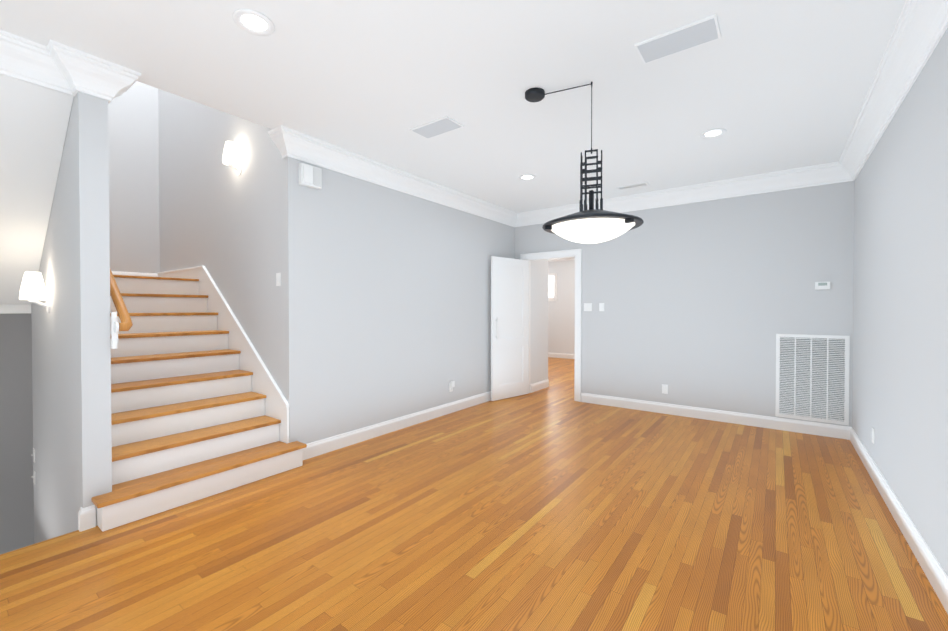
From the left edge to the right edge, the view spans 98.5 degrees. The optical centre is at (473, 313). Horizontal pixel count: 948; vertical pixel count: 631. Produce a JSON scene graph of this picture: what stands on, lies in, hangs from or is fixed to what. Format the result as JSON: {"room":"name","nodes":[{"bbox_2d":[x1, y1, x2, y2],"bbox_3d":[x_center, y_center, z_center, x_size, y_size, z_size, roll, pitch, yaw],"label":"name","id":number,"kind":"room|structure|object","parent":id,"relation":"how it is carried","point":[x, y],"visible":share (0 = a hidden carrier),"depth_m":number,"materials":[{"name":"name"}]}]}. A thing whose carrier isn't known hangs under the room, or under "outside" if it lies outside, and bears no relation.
{"room":"empty dining room","nodes":[
{"label":"empty dining room","id":0,"kind":"room"},
{"bbox_2d":[0,74,73,303],"bbox_3d":[-3.516,-0.809,2.574,1.785,1.480,1.164,0,1,37],"label":"soffit","id":1,"kind":"structure","parent":0,"point":[34,119],"depth_m":2.72,"materials":[{"name":"white paint"}]},
{"bbox_2d":[31,91,111,543],"bbox_3d":[-3.086,-1.094,3.063,1.880,8.200,0.136,0,1,37],"label":"wall","id":2,"kind":"structure","parent":0,"point":[71,385],"depth_m":2.57,"materials":[{"name":"grey paint"}]},
{"bbox_2d":[31,448,34,462],"bbox_3d":[-3.824,1.231,3.538,0.070,0.115,0.020,0,1,37],"label":"light switch","id":3,"kind":"object","parent":2,"relation":"attached to","point":[33,454],"visible":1,"depth_m":3.53,"materials":[{"name":"white plastic"}]},
{"bbox_2d":[31,469,34,483],"bbox_3d":[-3.824,1.421,3.540,0.070,0.115,0.020,0,1,37],"label":"light switch","id":4,"kind":"object","parent":2,"relation":"attached to","point":[33,476],"visible":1,"depth_m":3.53,"materials":[{"name":"white plastic"}]},
{"bbox_2d":[19,271,50,312],"bbox_3d":[-3.221,-0.153,2.992,0.140,0.300,0.154,0,1,37],"label":"sconce","id":5,"kind":"object","parent":2,"relation":"attached to","point":[32,289],"visible":1,"depth_m":2.95,"materials":[{"name":"white glass"}]},
{"bbox_2d":[0,30,141,103],"bbox_3d":[-2.641,-1.420,2.086,0.274,0.186,1.438,0,1,37],"label":"crown molding","id":6,"kind":"structure","parent":2,"relation":"attached to","point":[59,67],"depth_m":2.38,"materials":[{"name":"white paint"}]},
{"bbox_2d":[78,505,95,531],"bbox_3d":[-2.365,1.246,2.494,0.047,0.132,0.071,0,1,37],"label":"baseboard","id":7,"kind":"structure","parent":2,"relation":"attached to","point":[86,518],"depth_m":2.48,"materials":[{"name":"white paint"}]},
{"bbox_2d":[111,312,118,348],"bbox_3d":[-2.230,0.107,2.548,0.117,0.230,0.030,0,1,37],"label":"bracket","id":8,"kind":"object","parent":2,"relation":"attached to","point":[114,329],"visible":1,"depth_m":2.56,"materials":[{"name":"white metal"}]},
{"bbox_2d":[110,269,132,330],"bbox_3d":[-3.090,-0.697,3.236,2.313,1.601,0.104,0,1,37],"label":"handrail","id":9,"kind":"object","parent":8,"relation":"attached to","point":[125,324],"visible":0.35,"depth_m":2.64,"materials":[{"name":"brown wood"}]},
{"bbox_2d":[0,81,159,554],"bbox_3d":[-4.985,-1.109,4.397,0.120,8.200,2.595,0,1,37],"label":"wall","id":10,"kind":"structure","parent":0,"point":[133,125],"depth_m":5.02,"materials":[{"name":"grey paint"}]},
{"bbox_2d":[112,271,157,276],"bbox_3d":[-4.512,-0.455,4.927,0.017,0.132,1.145,0,1,37],"label":"baseboard","id":11,"kind":"structure","parent":10,"relation":"attached to","point":[134,274],"depth_m":5.19,"materials":[{"name":"white paint"}]},
{"bbox_2d":[158,89,281,391],"bbox_3d":[-2.940,-1.111,4.571,3.200,8.200,0.120,0,1,37],"label":"wall","id":12,"kind":"structure","parent":0,"point":[219,220],"depth_m":4.21,"materials":[{"name":"grey paint"}]},
{"bbox_2d":[157,266,288,443],"bbox_3d":[-2.886,0.381,4.454,3.200,1.818,0.027,0,1,37],"label":"stair skirt board","id":13,"kind":"object","parent":12,"relation":"attached to","point":[264,383],"visible":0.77,"depth_m":3.98,"materials":[{"name":"white paint"}]},
{"bbox_2d":[222,141,241,175],"bbox_3d":[-2.355,-1.504,3.962,0.140,0.300,0.154,0,1,37],"label":"sconce","id":14,"kind":"object","parent":12,"relation":"attached to","point":[230,157],"visible":1,"depth_m":3.92,"materials":[{"name":"white glass"}]},
{"bbox_2d":[276,273,280,285],"bbox_3d":[-1.727,-0.300,3.600,0.070,0.115,0.011,0,1,37],"label":"light switch","id":15,"kind":"object","parent":12,"relation":"attached to","point":[278,279],"visible":1,"depth_m":3.59,"materials":[{"name":"white plastic"}]},
{"bbox_2d":[281,155,514,443],"bbox_3d":[-0.518,-1.116,5.052,0.120,8.200,3.775,0,1,37],"label":"wall","id":16,"kind":"structure","parent":0,"point":[386,302],"depth_m":4.28,"materials":[{"name":"grey paint"}]},
{"bbox_2d":[299,163,321,189],"bbox_3d":[-1.454,-1.220,3.634,0.062,0.180,0.195,0,1,37],"label":"door chime","id":17,"kind":"object","parent":16,"relation":"attached to","point":[310,176],"visible":1,"depth_m":3.61,"materials":[{"name":"white plastic"}]},
{"bbox_2d":[268,125,519,226],"bbox_3d":[-0.508,-1.451,4.857,0.144,0.186,3.749,0,1,37],"label":"crown molding","id":18,"kind":"structure","parent":16,"relation":"attached to","point":[291,143],"depth_m":4.19,"materials":[{"name":"white paint"}]},
{"bbox_2d":[303,391,490,459],"bbox_3d":[-0.406,1.218,5.036,0.110,0.132,3.707,0,1,37],"label":"baseboard","id":19,"kind":"structure","parent":16,"relation":"attached to","point":[323,446],"depth_m":4.38,"materials":[{"name":"white paint"}]},
{"bbox_2d":[0,0,906,212],"bbox_3d":[0.088,-1.667,2.403,4.000,0.300,7.300,0,1,37],"label":"ceiling","id":20,"kind":"structure","parent":0,"point":[773,85],"depth_m":2.62,"materials":[{"name":"white paint"}]},
{"bbox_2d":[233,9,274,35],"bbox_3d":[-1.142,-1.509,2.121,0.194,0.008,0.194,0,1,37],"label":"recessed light","id":21,"kind":"object","parent":20,"relation":"in","point":[254,22],"visible":1,"depth_m":2.11,"materials":[{"name":"white paint"}]},
{"bbox_2d":[410,116,463,138],"bbox_3d":[-0.307,-1.520,3.349,0.400,0.013,0.215,0,1,37],"label":"vent","id":22,"kind":"object","parent":20,"relation":"attached to","point":[437,127],"visible":0.98,"depth_m":3.32,"materials":[{"name":"white metal"}]},
{"bbox_2d":[519,174,535,179],"bbox_3d":[0.603,-1.537,4.612,0.194,0.008,0.194,0,1,37],"label":"recessed light","id":23,"kind":"object","parent":20,"relation":"in","point":[527,177],"visible":0.98,"depth_m":4.60,"materials":[{"name":"white paint"}]},
{"bbox_2d":[525,82,592,129],"bbox_3d":[0.572,-1.287,2.784,0.449,0.468,0.136,0,1,13],"label":"mount","id":24,"kind":"object","parent":20,"relation":"hanging from","point":[536,94],"depth_m":2.76,"materials":[{"name":"black metal"}]},
{"bbox_2d":[542,130,643,243],"bbox_3d":[0.774,-0.759,2.689,0.637,0.586,0.637,0,1,34],"label":"pendant light","id":25,"kind":"object","parent":20,"relation":"hanging from","point":[592,225],"depth_m":2.58,"materials":[{"name":"black metal"}]},
{"bbox_2d":[616,182,649,190],"bbox_3d":[1.937,-1.540,4.968,0.360,0.010,0.160,0,1,37],"label":"ceiling vent","id":26,"kind":"object","parent":20,"relation":"in","point":[635,186],"visible":1,"depth_m":4.95,"materials":[{"name":"white metal"}]},
{"bbox_2d":[634,14,720,63],"bbox_3d":[1.125,-1.508,2.263,0.400,0.013,0.215,0,1,37],"label":"ceiling vent","id":27,"kind":"object","parent":20,"relation":"attached to","point":[705,30],"visible":1,"depth_m":2.24,"materials":[{"name":"white metal"}]},
{"bbox_2d":[700,128,726,138],"bbox_3d":[2.026,-1.524,3.458,0.194,0.008,0.194,0,1,37],"label":"recessed light","id":28,"kind":"object","parent":20,"relation":"in","point":[713,133],"visible":0.98,"depth_m":3.45,"materials":[{"name":"white paint"}]},
{"bbox_2d":[0,357,947,630],"bbox_3d":[0.683,1.435,4.921,6.000,0.300,12.000,0,1,37],"label":"floor","id":29,"kind":"structure","parent":0,"point":[527,512],"depth_m":2.33,"materials":[{"name":"brown wood"}]},
{"bbox_2d":[0,275,306,531],"bbox_3d":[-3.529,0.465,3.454,3.357,1.674,2.539,0,1,37],"label":"stairs","id":30,"kind":"structure","parent":29,"relation":"on","point":[191,421],"depth_m":3.33,"materials":[{"name":"white paint"}]},
{"bbox_2d":[530,260,547,383],"bbox_3d":[1.041,-0.150,6.798,0.120,2.830,0.630,0,1,37],"label":"wall","id":31,"kind":"structure","parent":0,"point":[539,329],"depth_m":6.75,"materials":[{"name":"white paint"}]},
{"bbox_2d":[530,379,548,392],"bbox_3d":[1.096,1.199,6.772,0.017,0.132,0.630,0,1,37],"label":"baseboard","id":32,"kind":"structure","parent":31,"relation":"attached to","point":[540,385],"depth_m":6.74,"materials":[{"name":"white paint"}]},
{"bbox_2d":[548,260,574,353],"bbox_3d":[3.446,-0.190,10.398,4.140,3.430,0.120,0,1,37],"label":"wall","id":33,"kind":"structure","parent":0,"point":[561,324],"depth_m":11.09,"materials":[{"name":"white paint"}]},
{"bbox_2d":[548,273,556,300],"bbox_3d":[2.102,-0.720,11.282,0.420,0.770,0.049,0,1,37],"label":"window","id":34,"kind":"structure","parent":33,"relation":"in","point":[550,283],"depth_m":11.25,"materials":[{"name":"white"}]},
{"bbox_2d":[548,258,574,261],"bbox_3d":[3.431,-1.511,10.237,3.750,0.186,0.134,0,1,37],"label":"crown molding","id":35,"kind":"structure","parent":33,"relation":"attached to","point":[565,259],"depth_m":10.95,"materials":[{"name":"white paint"}]},
{"bbox_2d":[548,352,574,358],"bbox_3d":[3.418,1.159,10.350,3.870,0.132,0.017,0,1,37],"label":"baseboard","id":36,"kind":"structure","parent":33,"relation":"attached to","point":[555,355],"depth_m":11.11,"materials":[{"name":"white paint"}]},
{"bbox_2d":[515,181,853,426],"bbox_3d":[2.248,-0.135,5.437,4.120,3.430,0.120,0,1,37],"label":"wall","id":37,"kind":"structure","parent":0,"point":[705,302],"depth_m":4.90,"materials":[{"name":"grey paint"}]},
{"bbox_2d":[491,256,528,400],"bbox_3d":[0.547,0.219,6.140,0.784,2.086,0.035,-1,1,-41],"label":"door","id":38,"kind":"structure","parent":37,"relation":"in","point":[509,310],"depth_m":6.11,"materials":[{"name":"white paint"}]},
{"bbox_2d":[520,249,581,401],"bbox_3d":[1.176,0.169,6.219,0.998,2.204,0.148,0,1,37],"label":"door frame","id":39,"kind":"structure","parent":37,"relation":"attached to","point":[577,253],"depth_m":5.92,"materials":[{"name":"white paint"}]},
{"bbox_2d":[584,303,591,310],"bbox_3d":[1.622,-0.090,5.819,0.116,0.115,0.011,0,1,37],"label":"light switch","id":40,"kind":"object","parent":37,"relation":"attached to","point":[587,306],"visible":1,"depth_m":5.82,"materials":[{"name":"white plastic"}]},
{"bbox_2d":[599,303,603,310],"bbox_3d":[1.783,-0.088,5.700,0.070,0.115,0.011,0,1,37],"label":"light switch","id":41,"kind":"object","parent":37,"relation":"attached to","point":[601,306],"visible":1,"depth_m":5.70,"materials":[{"name":"white plastic"}]},
{"bbox_2d":[662,384,667,393],"bbox_3d":[2.443,0.969,5.225,0.070,0.115,0.008,0,1,37],"label":"electrical outlet","id":42,"kind":"object","parent":37,"relation":"attached to","point":[664,389],"visible":1,"depth_m":5.22,"materials":[{"name":"white plastic"}]},
{"bbox_2d":[516,162,835,226],"bbox_3d":[2.165,-1.456,5.326,3.860,0.186,0.134,0,1,37],"label":"crown molding","id":43,"kind":"structure","parent":37,"relation":"attached to","point":[820,174],"depth_m":4.86,"materials":[{"name":"white paint"}]},
{"bbox_2d":[581,393,848,439],"bbox_3d":[2.693,1.218,5.037,2.850,0.132,0.017,0,1,37],"label":"baseboard","id":44,"kind":"structure","parent":37,"relation":"attached to","point":[814,428],"depth_m":4.82,"materials":[{"name":"white paint"}]},
{"bbox_2d":[775,334,849,424],"bbox_3d":[3.600,0.687,4.361,0.605,0.920,0.014,0,1,37],"label":"air vent","id":45,"kind":"object","parent":37,"relation":"in","point":[812,377],"visible":1,"depth_m":4.35,"materials":[{"name":"white metal"}]},
{"bbox_2d":[815,282,829,289],"bbox_3d":[3.667,-0.293,4.294,0.120,0.080,0.025,0,1,37],"label":"thermostat","id":46,"kind":"object","parent":37,"relation":"attached to","point":[821,285],"visible":1,"depth_m":4.29,"materials":[{"name":"white plastic"}]},
{"bbox_2d":[852,28,947,575],"bbox_3d":[1.744,-0.088,1.194,0.120,3.430,7.540,0,1,37],"label":"wall","id":47,"kind":"structure","parent":0,"point":[900,351],"depth_m":2.41,"materials":[{"name":"grey paint"}]},
{"bbox_2d":[872,427,873,443],"bbox_3d":[3.180,0.974,3.254,0.008,0.115,0.070,0,1,37],"label":"electrical outlet","id":48,"kind":"object","parent":47,"relation":"attached to","point":[872,435],"visible":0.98,"depth_m":3.24,"materials":[{"name":"white plastic"}]},
{"bbox_2d":[836,0,947,182],"bbox_3d":[1.642,-1.411,1.255,0.134,0.186,7.300,0,1,37],"label":"crown molding","id":49,"kind":"structure","parent":47,"relation":"attached to","point":[921,27],"depth_m":2.43,"materials":[{"name":"white paint"}]},
{"bbox_2d":[849,427,947,613],"bbox_3d":[1.688,1.260,1.250,0.017,0.132,7.300,0,1,37],"label":"baseboard","id":50,"kind":"structure","parent":47,"relation":"attached to","point":[934,571],"depth_m":2.34,"materials":[{"name":"white paint"}]},
{"bbox_3d":[-0.295,0.952,5.267,0.008,0.115,0.070,0,1,37],"label":"electrical outlet","id":51,"kind":"object","parent":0,"visible":0},
{"bbox_2d":[450,381,454,389],"bbox_3d":[-0.275,0.927,5.252,0.040,0.110,0.056,0,1,37],"label":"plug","id":52,"kind":"object","parent":51,"relation":"attached to","point":[452,384],"visible":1,"depth_m":5.24,"materials":[{"name":"white plastic"}]}
]}

